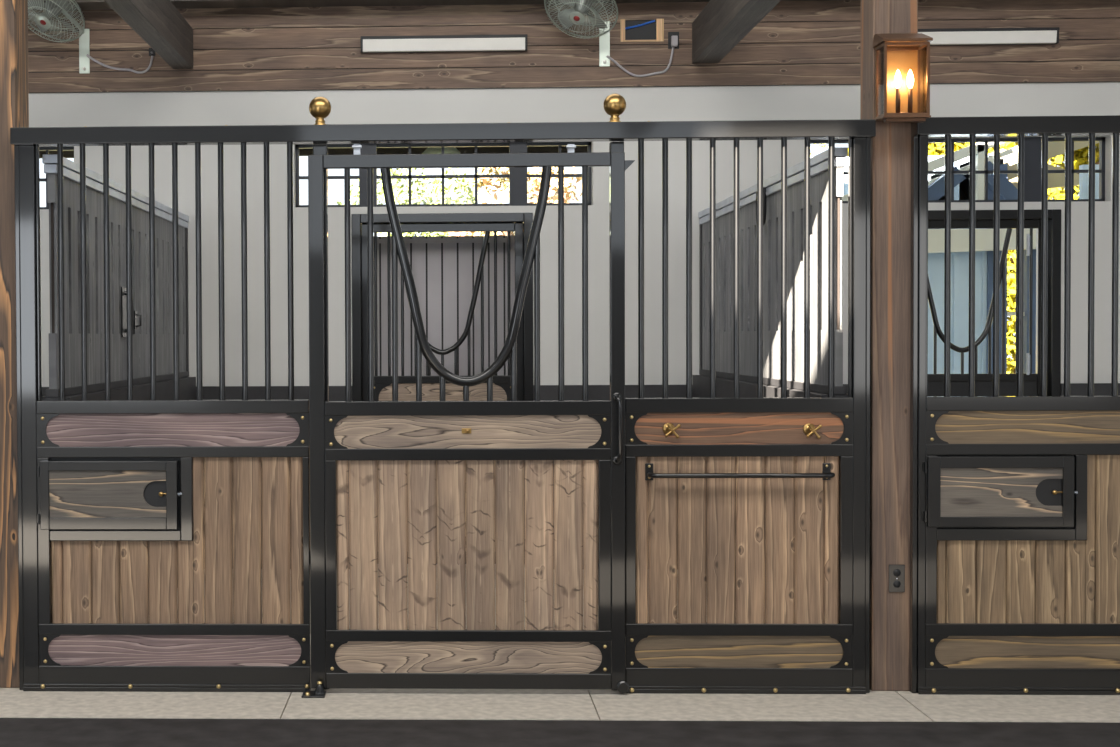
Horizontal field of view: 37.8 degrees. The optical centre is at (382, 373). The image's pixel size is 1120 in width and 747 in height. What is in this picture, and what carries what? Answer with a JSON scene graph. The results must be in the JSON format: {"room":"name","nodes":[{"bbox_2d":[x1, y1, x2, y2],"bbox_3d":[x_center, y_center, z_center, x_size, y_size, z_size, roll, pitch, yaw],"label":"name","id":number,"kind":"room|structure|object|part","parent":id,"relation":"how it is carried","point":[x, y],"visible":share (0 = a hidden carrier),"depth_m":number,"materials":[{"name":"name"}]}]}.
{"room":"farm building","nodes":[
{"label":"farm building","id":0,"kind":"room"},
{"bbox_2d":[42,154,195,596],"bbox_3d":[-1.363,0.167,8.807,0.155,2.307,3.604,0,1,2],"label":"wall","id":1,"kind":"structure","parent":0,"point":[94,214],"depth_m":8.24,"materials":[{"name":"wood"}]},
{"bbox_3d":[-1.331,-0.322,8.474,0.054,0.260,0.140,0,1,2],"label":"partition handle","id":2,"kind":"part","parent":1,"relation":"part of","materials":[{"name":"black metal"}]},
{"bbox_2d":[0,567,1119,722],"bbox_3d":[1.075,1.375,8.558,13.500,0.120,4.338,0,1,2],"label":"floor","id":3,"kind":"structure","parent":0,"point":[338,703],"depth_m":6.62,"materials":[{"name":"concrete"}]},
{"bbox_2d":[0,0,28,687],"bbox_3d":[-1.671,-1.140,7.075,0.195,5.000,0.229,0,1,2],"label":"timber post","id":4,"kind":"object","parent":3,"relation":"on","point":[14,89],"visible":0.61,"depth_m":6.99,"materials":[{"name":"brown wood"}]},
{"bbox_2d":[14,143,329,691],"bbox_3d":[-0.903,0.192,6.950,1.335,2.337,0.132,0,1,2],"label":"panel","id":5,"kind":"object","parent":3,"relation":"on","point":[93,476],"visible":0.98,"depth_m":6.93,"materials":[{"name":"black metal"}]},
{"bbox_3d":[-1.434,0.243,6.940,0.099,0.141,0.008,0,1,2],"label":"corner plate","id":6,"kind":"part","parent":5,"relation":"part of","materials":[{"name":"black metal"}]},
{"bbox_3d":[-1.430,1.188,6.962,0.094,0.134,0.008,0,1,2],"label":"corner plate","id":7,"kind":"part","parent":5,"relation":"part of","materials":[{"name":"black metal"}]},
{"bbox_3d":[-1.170,0.519,6.916,0.589,0.293,0.024,0,1,2],"label":"feed door","id":8,"kind":"part","parent":5,"relation":"part of","materials":[{"name":"black metal"}]},
{"bbox_3d":[-0.884,0.715,6.948,1.087,0.714,0.018,0,1,2],"label":"plank panel","id":9,"kind":"part","parent":5,"relation":"part of","materials":[{"name":"brown wood"}]},
{"bbox_3d":[-0.365,0.239,6.901,0.099,0.141,0.008,0,1,2],"label":"corner plate","id":10,"kind":"part","parent":5,"relation":"part of","materials":[{"name":"black metal"}]},
{"bbox_3d":[-0.358,1.184,6.922,0.094,0.134,0.008,0,1,2],"label":"corner plate","id":11,"kind":"part","parent":5,"relation":"part of","materials":[{"name":"black metal"}]},
{"bbox_3d":[-0.264,0.189,6.965,0.059,2.337,0.054,0,1,2],"label":"door post","id":12,"kind":"part","parent":5,"relation":"part of","materials":[{"name":"black metal"}]},
{"bbox_2d":[302,144,634,697],"bbox_3d":[0.358,0.194,6.805,1.407,2.327,0.120,0,1,2],"label":"door","id":13,"kind":"structure","parent":3,"relation":"on","point":[428,621],"depth_m":6.84,"materials":[{"name":"black metal"}]},
{"bbox_3d":[-0.197,0.248,6.856,0.098,0.140,0.008,0,1,2],"label":"corner plate","id":14,"kind":"part","parent":13,"relation":"part of","materials":[{"name":"black metal"}]},
{"bbox_3d":[-0.195,1.204,6.878,0.095,0.136,0.008,0,1,2],"label":"corner plate","id":15,"kind":"part","parent":13,"relation":"part of","materials":[{"name":"black metal"}]},
{"bbox_3d":[0.355,0.726,6.864,1.106,0.721,0.018,0,1,2],"label":"plank panel","id":16,"kind":"part","parent":13,"relation":"part of","materials":[{"name":"brown wood"}]},
{"bbox_3d":[0.358,0.725,6.857,1.205,1.218,0.036,0,1,2],"label":"frame","id":17,"kind":"part","parent":13,"relation":"part of","materials":[{"name":"black metal"}]},
{"bbox_3d":[0.915,1.199,6.837,0.095,0.136,0.008,0,1,2],"label":"corner plate","id":18,"kind":"part","parent":13,"relation":"part of","materials":[{"name":"black metal"}]},
{"bbox_3d":[0.909,0.244,6.815,0.098,0.140,0.008,0,1,2],"label":"corner plate","id":19,"kind":"part","parent":13,"relation":"part of","materials":[{"name":"black metal"}]},
{"bbox_3d":[0.984,0.232,6.785,0.029,0.285,0.043,-1,1,-14],"label":"latch handle","id":20,"kind":"part","parent":13,"relation":"part of","materials":[{"name":"black metal"}]},
{"bbox_2d":[609,138,870,693],"bbox_3d":[1.509,0.183,6.848,1.081,2.337,0.157,0,1,2],"label":"panel","id":21,"kind":"object","parent":3,"relation":"on","point":[788,478],"visible":0.98,"depth_m":6.84,"materials":[{"name":"black metal"}]},
{"bbox_2d":[10,94,875,146],"bbox_3d":[0.235,-1.077,6.841,3.630,0.194,0.097,0,1,2],"label":"rail","id":22,"kind":"object","parent":21,"relation":"on","point":[614,105],"visible":1,"depth_m":6.80,"materials":[{"name":"black metal"}]},
{"bbox_3d":[0.999,0.184,6.918,0.058,2.337,0.054,0,1,2],"label":"door post","id":23,"kind":"part","parent":21,"relation":"part of","materials":[{"name":"black metal"}]},
{"bbox_3d":[1.072,0.233,6.847,0.094,0.134,0.008,0,1,2],"label":"corner plate","id":24,"kind":"part","parent":21,"relation":"part of","materials":[{"name":"black metal"}]},
{"bbox_3d":[1.077,1.179,6.868,0.096,0.138,0.008,0,1,2],"label":"corner plate","id":25,"kind":"part","parent":21,"relation":"part of","materials":[{"name":"black metal"}]},
{"bbox_3d":[1.498,0.704,6.859,0.855,0.709,0.018,0,1,2],"label":"plank panel","id":26,"kind":"part","parent":21,"relation":"part of","materials":[{"name":"brown wood"}]},
{"bbox_3d":[1.932,1.175,6.837,0.096,0.138,0.008,0,1,2],"label":"corner plate","id":27,"kind":"part","parent":21,"relation":"part of","materials":[{"name":"black metal"}]},
{"bbox_3d":[1.929,0.230,6.815,0.094,0.134,0.008,0,1,2],"label":"corner plate","id":28,"kind":"part","parent":21,"relation":"part of","materials":[{"name":"black metal"}]},
{"bbox_2d":[860,0,917,690],"bbox_3d":[2.160,-1.154,6.922,0.188,5.000,0.209,0,1,2],"label":"timber post","id":29,"kind":"object","parent":3,"relation":"on","point":[890,251],"visible":0.74,"depth_m":6.85,"materials":[{"name":"brown wood"}]},
{"bbox_2d":[889,565,904,591],"bbox_3d":[2.175,0.867,6.858,0.067,0.117,0.010,0,1,2],"label":"wall outlet","id":30,"kind":"object","parent":29,"relation":"attached to","point":[896,572],"visible":1,"depth_m":6.86,"materials":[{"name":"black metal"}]},
{"bbox_2d":[893,569,900,576],"bbox_3d":[2.175,0.843,6.854,0.032,0.032,0.003,0,1,2],"label":"socket","id":31,"kind":"object","parent":30,"relation":"attached to","point":[896,572],"depth_m":6.85,"materials":[{"name":"black plastic"}]},
{"bbox_2d":[893,580,900,587],"bbox_3d":[2.175,0.891,6.856,0.032,0.032,0.003,0,1,2],"label":"socket","id":32,"kind":"object","parent":30,"relation":"attached to","point":[896,583],"depth_m":6.85,"materials":[{"name":"black plastic"}]},
{"bbox_2d":[872,33,932,122],"bbox_3d":[2.157,-1.231,6.732,0.204,0.381,0.163,0,1,2],"label":"lantern","id":33,"kind":"object","parent":29,"relation":"attached to","point":[902,60],"visible":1,"depth_m":6.75,"materials":[{"name":"brown metal"}]},
{"bbox_3d":[2.070,-1.213,6.731,0.003,0.279,0.113,0,1,2],"label":"glass pane","id":34,"kind":"part","parent":33,"relation":"part of","materials":[{"name":"clear glass"}]},
{"bbox_3d":[2.160,-1.226,6.807,0.180,0.320,0.014,0,1,2],"label":"plate","id":35,"kind":"part","parent":33,"relation":"part of","materials":[{"name":"clear glass"}]},
{"bbox_3d":[2.140,-1.226,6.731,0.029,0.078,0.029,0,1,2],"label":"bulb","id":36,"kind":"part","parent":33,"relation":"part of","materials":[{"name":"white glass"}]},
{"bbox_2d":[872,33,932,47],"bbox_3d":[2.156,-1.395,6.729,0.204,0.054,0.163,0,1,2],"label":"hood","id":37,"kind":"object","parent":33,"relation":"attached to","point":[897,40],"depth_m":6.68,"materials":[{"name":"brown metal"}]},
{"bbox_2d":[896,88,912,112],"bbox_3d":[2.166,-1.125,6.755,0.069,0.124,0.064,0,1,2],"label":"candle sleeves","id":38,"kind":"object","parent":33,"relation":"on","point":[904,96],"depth_m":6.73,"materials":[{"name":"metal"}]},
{"bbox_2d":[880,115,930,122],"bbox_3d":[2.156,-1.051,6.691,0.194,0.022,0.061,0,1,2],"label":"tray","id":39,"kind":"object","parent":33,"relation":"on","point":[886,118],"depth_m":6.68,"materials":[{"name":"brown metal"}]},
{"bbox_3d":[2.190,-1.225,6.729,0.029,0.078,0.029,0,1,2],"label":"bulb","id":40,"kind":"part","parent":33,"relation":"part of","materials":[{"name":"white glass"}]},
{"bbox_3d":[2.244,-1.214,6.724,0.003,0.279,0.113,0,1,2],"label":"glass pane","id":41,"kind":"part","parent":33,"relation":"part of","materials":[{"name":"clear glass"}]},
{"bbox_2d":[909,134,1119,694],"bbox_3d":[2.850,0.175,6.783,1.251,2.343,0.077,0,1,2],"label":"panel","id":42,"kind":"object","parent":3,"relation":"on","point":[1015,500],"visible":1,"depth_m":6.79,"materials":[{"name":"black metal"}]},
{"bbox_3d":[2.333,1.172,6.822,0.096,0.138,0.008,0,1,2],"label":"corner plate","id":43,"kind":"part","parent":42,"relation":"part of","materials":[{"name":"black metal"}]},
{"bbox_3d":[2.326,0.226,6.800,0.096,0.137,0.008,0,1,2],"label":"corner plate","id":44,"kind":"part","parent":42,"relation":"part of","materials":[{"name":"black metal"}]},
{"bbox_3d":[2.582,0.494,6.776,0.602,0.296,0.024,0,1,2],"label":"feed door","id":45,"kind":"part","parent":42,"relation":"part of","materials":[{"name":"black metal"}]},
{"bbox_2d":[911,115,1119,136],"bbox_3d":[2.934,-1.032,6.743,1.431,0.072,0.095,0,1,2],"label":"rail","id":46,"kind":"object","parent":42,"relation":"on","point":[1109,124],"visible":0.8,"depth_m":6.71,"materials":[{"name":"black metal"}]},
{"bbox_3d":[2.873,0.695,6.808,1.089,0.710,0.018,0,1,2],"label":"plank panel","id":47,"kind":"part","parent":42,"relation":"part of","materials":[{"name":"brown wood"}]},
{"bbox_3d":[2.815,0.496,6.764,0.043,0.021,0.023,0,1,2],"label":"latch knob","id":48,"kind":"part","parent":42,"relation":"part of","materials":[{"name":"gold metal"}]},
{"bbox_2d":[0,718,1119,746],"bbox_3d":[0.087,1.527,2.171,18.000,0.116,8.501,0,1,2],"label":"floor","id":49,"kind":"structure","parent":0,"point":[14,732],"depth_m":6.18,"materials":[{"name":"rubber"}]},
{"bbox_2d":[28,18,1119,386],"bbox_3d":[1.293,-0.733,10.577,12.200,4.000,0.190,0,1,2],"label":"wall","id":50,"kind":"structure","parent":0,"point":[789,102],"depth_m":10.50,"materials":[{"name":"white paint"}]},
{"bbox_2d":[39,146,73,208],"bbox_3d":[-2.985,-1.285,10.724,1.936,0.419,0.090,0,1,2],"label":"window","id":51,"kind":"structure","parent":50,"relation":"in","point":[47,149],"depth_m":10.71,"materials":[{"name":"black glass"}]},
{"bbox_2d":[351,213,532,566],"bbox_3d":[0.392,0.114,10.635,1.176,2.312,0.220,0,1,2],"label":"back door","id":52,"kind":"structure","parent":50,"relation":"in","point":[521,223],"depth_m":10.60,"materials":[{"name":"black metal"}]},
{"bbox_3d":[-0.013,0.165,10.639,0.140,0.200,0.008,0,1,2],"label":"corner plate","id":53,"kind":"part","parent":52,"relation":"part of","materials":[{"name":"black metal"}]},
{"bbox_3d":[0.395,0.746,10.655,0.946,0.848,0.018,0,1,2],"label":"plank panel","id":54,"kind":"part","parent":52,"relation":"part of","materials":[{"name":"brown wood"}]},
{"bbox_3d":[0.795,0.161,10.609,0.140,0.200,0.008,0,1,2],"label":"corner plate","id":55,"kind":"part","parent":52,"relation":"part of","materials":[{"name":"black metal"}]},
{"bbox_2d":[295,142,591,206],"bbox_3d":[0.392,-1.297,10.598,1.936,0.419,0.090,0,1,2],"label":"window","id":56,"kind":"structure","parent":50,"relation":"in","point":[517,176],"depth_m":10.59,"materials":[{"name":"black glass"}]},
{"bbox_2d":[28,0,1119,92],"bbox_3d":[1.282,-2.183,10.448,12.200,0.669,0.022,0,1,2],"label":"planks","id":57,"kind":"object","parent":50,"relation":"attached to","point":[270,31],"visible":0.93,"depth_m":10.45,"materials":[{"name":"brown wood"}]},
{"bbox_2d":[28,0,153,73],"bbox_3d":[-1.951,-2.203,10.412,0.831,0.515,0.474,-1,2,-43],"label":"wall fan","id":58,"kind":"object","parent":57,"relation":"attached to","point":[51,8],"visible":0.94,"depth_m":10.30,"materials":[{"name":"metal"}]},
{"bbox_3d":[-2.216,-2.361,10.211,0.157,0.134,0.077,0,1,2],"label":"fan blade","id":59,"kind":"part","parent":58,"relation":"part of","materials":[{"name":"grey metal"}]},
{"bbox_3d":[-2.179,-2.245,10.365,0.164,0.111,0.058,1,2,43],"label":"fan blade","id":60,"kind":"part","parent":58,"relation":"part of","materials":[{"name":"grey metal"}]},
{"bbox_3d":[-2.097,-2.315,10.280,0.110,0.131,0.128,1,2,32],"label":"motor","id":61,"kind":"part","parent":58,"relation":"part of","materials":[{"name":"grey metal"}]},
{"bbox_3d":[-2.042,-2.322,10.160,0.109,0.066,0.152,-1,2,-38],"label":"fan blade","id":62,"kind":"part","parent":58,"relation":"part of","materials":[{"name":"grey metal"}]},
{"bbox_3d":[-2.006,-2.225,10.308,0.133,0.104,0.122,0,1,2],"label":"fan blade","id":63,"kind":"part","parent":58,"relation":"part of","materials":[{"name":"grey metal"}]},
{"bbox_3d":[-1.711,-2.015,10.540,0.441,0.131,0.015,0,1,2],"label":"power cord","id":64,"kind":"part","parent":58,"relation":"part of","materials":[{"name":"grey plastic"}]},
{"bbox_2d":[104,0,192,68],"bbox_3d":[-1.515,-1.978,4.771,0.134,0.260,11.536,0,1,2],"label":"ceiling beam","id":65,"kind":"structure","parent":57,"relation":"attached to","point":[158,23],"depth_m":9.51,"materials":[{"name":"brown wood"}]},
{"bbox_2d":[149,48,154,55],"bbox_3d":[-1.503,-2.092,10.520,0.043,0.051,0.044,0,1,2],"label":"power socket","id":66,"kind":"object","parent":57,"relation":"attached to","point":[151,51],"visible":0.87,"depth_m":10.54,"materials":[{"name":"grey plastic"}]},
{"bbox_2d":[28,0,833,9],"bbox_3d":[1.276,-2.530,10.310,12.200,0.300,0.237,0,1,2],"label":"beam","id":67,"kind":"structure","parent":57,"relation":"attached to","point":[83,4],"depth_m":10.38,"materials":[{"name":"brown wood"}]},
{"bbox_2d":[361,34,526,52],"bbox_3d":[0.392,-2.125,10.441,1.072,0.099,0.060,0,1,2],"label":"wall light","id":68,"kind":"object","parent":57,"relation":"attached to","point":[513,42],"visible":1,"depth_m":10.42,"materials":[{"name":"white plastic"}]},
{"bbox_2d":[544,0,673,76],"bbox_3d":[1.461,-2.178,10.221,0.898,0.556,0.444,-1,1,-21],"label":"wall fan","id":69,"kind":"object","parent":57,"relation":"attached to","point":[568,17],"visible":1,"depth_m":10.19,"materials":[{"name":"metal"}]},
{"bbox_3d":[1.169,-2.242,10.240,0.164,0.111,0.058,1,2,43],"label":"fan blade","id":70,"kind":"part","parent":69,"relation":"part of","materials":[{"name":"grey metal"}]},
{"bbox_3d":[1.132,-2.359,10.087,0.157,0.134,0.077,0,1,2],"label":"fan blade","id":71,"kind":"part","parent":69,"relation":"part of","materials":[{"name":"grey metal"}]},
{"bbox_3d":[1.251,-2.312,10.155,0.110,0.131,0.128,1,2,32],"label":"motor","id":72,"kind":"part","parent":69,"relation":"part of","materials":[{"name":"grey metal"}]},
{"bbox_3d":[1.306,-2.320,10.035,0.109,0.066,0.152,-1,2,-38],"label":"fan blade","id":73,"kind":"part","parent":69,"relation":"part of","materials":[{"name":"grey metal"}]},
{"bbox_3d":[1.342,-2.222,10.184,0.133,0.104,0.122,0,1,2],"label":"fan blade","id":74,"kind":"part","parent":69,"relation":"part of","materials":[{"name":"grey metal"}]},
{"bbox_3d":[1.655,-2.005,10.415,0.437,0.198,0.015,0,1,2],"label":"power cord","id":75,"kind":"part","parent":69,"relation":"part of","materials":[{"name":"grey plastic"}]},
{"bbox_2d":[620,19,663,41],"bbox_3d":[1.666,-2.208,10.430,0.277,0.144,0.028,0,1,2],"label":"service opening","id":76,"kind":"object","parent":57,"relation":"attached to","point":[659,22],"visible":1,"depth_m":10.42,"materials":[{"name":"brown wood"}]},
{"bbox_3d":[1.659,-2.141,10.432,0.199,0.011,0.028,0,1,2],"label":"sill","id":77,"kind":"part","parent":76,"relation":"part of","materials":[{"name":"brown wood"}]},
{"bbox_2d":[668,32,678,48],"bbox_3d":[1.867,-2.141,10.393,0.070,0.108,0.044,0,1,2],"label":"power socket","id":78,"kind":"object","parent":57,"relation":"attached to","point":[673,37],"visible":1,"depth_m":10.41,"materials":[{"name":"white plastic"}]},
{"bbox_2d":[692,0,780,62],"bbox_3d":[1.854,-1.991,4.645,0.166,0.260,11.536,0,1,2],"label":"ceiling beam","id":79,"kind":"structure","parent":57,"relation":"attached to","point":[721,25],"depth_m":9.48,"materials":[{"name":"wood"}]},
{"bbox_2d":[918,27,1058,45],"bbox_3d":[3.765,-2.144,10.315,1.046,0.098,0.060,0,1,2],"label":"wall light","id":80,"kind":"object","parent":57,"relation":"attached to","point":[1041,35],"visible":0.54,"depth_m":10.29,"materials":[{"name":"white plastic"}]},
{"bbox_2d":[42,383,1119,568],"bbox_3d":[1.295,0.672,10.506,12.200,1.194,0.034,0,1,2],"label":"baseboard","id":81,"kind":"structure","parent":50,"relation":"attached to","point":[547,392],"depth_m":10.48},
{"bbox_2d":[810,137,1104,202],"bbox_3d":[3.687,-1.310,10.475,1.936,0.419,0.090,0,1,2],"label":"window","id":82,"kind":"structure","parent":50,"relation":"in","point":[1032,145],"depth_m":10.46,"materials":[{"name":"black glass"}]},
{"bbox_2d":[928,209,1060,395],"bbox_3d":[3.758,0.104,10.509,1.176,2.308,0.220,0,1,2],"label":"back door","id":83,"kind":"structure","parent":50,"relation":"in","point":[958,383],"depth_m":10.47,"materials":[{"name":"black metal"}]},
{"bbox_3d":[3.760,0.604,10.521,0.949,1.108,0.020,0,1,2],"label":"panel","id":84,"kind":"part","parent":83,"relation":"part of","materials":[{"name":"black metal"}]},
{"bbox_2d":[692,375,847,582],"bbox_3d":[2.009,0.679,8.675,0.155,1.258,3.569,0,1,2],"label":"wall","id":85,"kind":"structure","parent":0,"point":[700,383],"depth_m":9.10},
{"bbox_2d":[698,147,847,394],"bbox_3d":[2.004,-0.475,8.669,0.069,1.048,3.600,0,1,2],"label":"wall","id":86,"kind":"structure","parent":85,"relation":"on","point":[818,163],"depth_m":8.09,"materials":[{"name":"wood"}]},
{"bbox_2d":[756,187,766,225],"bbox_3d":[1.944,-0.853,8.299,0.045,0.232,0.180,0,1,2],"label":"lead rope","id":87,"kind":"object","parent":86,"relation":"hanging from","point":[764,188],"visible":0.35,"depth_m":8.24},
{"bbox_3d":[0.175,-4.676,5.148,18.000,5.750,13.340,0,1,2],"label":"ceiling","id":88,"kind":"structure","parent":0,"visible":0},
{"bbox_2d":[39,146,587,157],"bbox_3d":[-0.639,-1.773,11.876,6.650,0.352,0.070,0,1,2],"label":"trim","id":89,"kind":"structure","parent":88,"relation":"attached to","point":[530,149],"depth_m":11.81,"materials":[{"name":"black metal"}]},
{"bbox_2d":[422,147,460,153],"bbox_3d":[0.412,-1.813,11.441,0.308,0.562,0.308,0,1,2],"label":"lamp","id":90,"kind":"object","parent":88,"relation":"hanging from","point":[430,150],"visible":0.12,"depth_m":11.34,"materials":[{"name":"metal"}]},
{"label":"outside","id":91,"kind":"structure","parent":0,"visible":0},
{"bbox_3d":[12.003,0.467,53.427,100.000,0.150,86.150,0,1,2],"label":"floor","id":92,"kind":"structure","parent":91,"visible":0},
{"bbox_2d":[335,168,474,236],"bbox_3d":[0.470,-1.363,27.772,2.518,4.856,2.393,1,2,35],"label":"tree","id":93,"kind":"object","parent":92,"relation":"on","point":[437,190],"visible":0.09,"depth_m":27.38,"materials":[{"name":"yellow plant"}]},
{"bbox_2d":[373,236,514,375],"bbox_3d":[0.450,0.246,10.884,1.346,2.335,0.065,0,1,2],"label":"door","id":94,"kind":"structure","parent":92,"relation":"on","point":[444,269],"depth_m":10.86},
{"bbox_2d":[444,167,581,235],"bbox_3d":[1.751,-0.929,22.311,2.136,4.225,2.277,-1,2,-34],"label":"tree","id":95,"kind":"object","parent":92,"relation":"on","point":[533,184],"visible":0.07,"depth_m":21.81,"materials":[{"name":"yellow plant"}]},
{"bbox_2d":[810,144,827,156],"bbox_3d":[5.524,-1.824,25.134,3.211,5.850,3.137,0,1,-7],"label":"tree","id":96,"kind":"object","parent":92,"relation":"on","point":[821,145],"visible":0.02,"depth_m":25.67,"materials":[{"name":"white plant"}]},
{"bbox_2d":[810,141,1098,373],"bbox_3d":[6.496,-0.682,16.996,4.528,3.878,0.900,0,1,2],"label":"barn","id":97,"kind":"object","parent":92,"relation":"on","point":[959,319],"visible":0.2,"depth_m":17.10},
{"bbox_3d":[6.137,-2.033,16.628,0.102,0.625,0.100,0,1,2],"label":"gable post","id":98,"kind":"part","parent":97,"relation":"part of","materials":[{"name":"white wood"}]},
{"bbox_3d":[6.486,-0.484,17.246,0.200,3.450,0.310,0,1,2],"label":"corner post","id":99,"kind":"part","parent":97,"relation":"part of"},
{"bbox_3d":[6.670,-0.631,17.146,0.215,0.042,0.050,0,1,2],"label":"porch rail","id":100,"kind":"part","parent":97,"relation":"part of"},
{"bbox_3d":[6.852,-0.482,17.112,0.150,3.450,0.150,0,1,2],"label":"porch post","id":101,"kind":"part","parent":97,"relation":"part of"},
{"bbox_3d":[7.269,-1.925,16.588,0.242,0.420,0.100,0,1,2],"label":"gable post","id":102,"kind":"part","parent":97,"relation":"part of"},
{"bbox_2d":[928,142,1098,373],"bbox_3d":[10.829,-3.051,28.436,6.090,9.441,5.260,0,1,2],"label":"tree","id":103,"kind":"object","parent":92,"relation":"on","point":[1081,156],"visible":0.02,"depth_m":27.89,"materials":[{"name":"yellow plant"}]},
{"bbox_2d":[1007,185,1078,373],"bbox_3d":[9.434,-0.718,24.074,2.891,4.504,3.995,-1,1,-26],"label":"tree","id":104,"kind":"object","parent":92,"relation":"on","point":[1011,254],"visible":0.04,"depth_m":23.16,"materials":[{"name":"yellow plant"}]}
]}

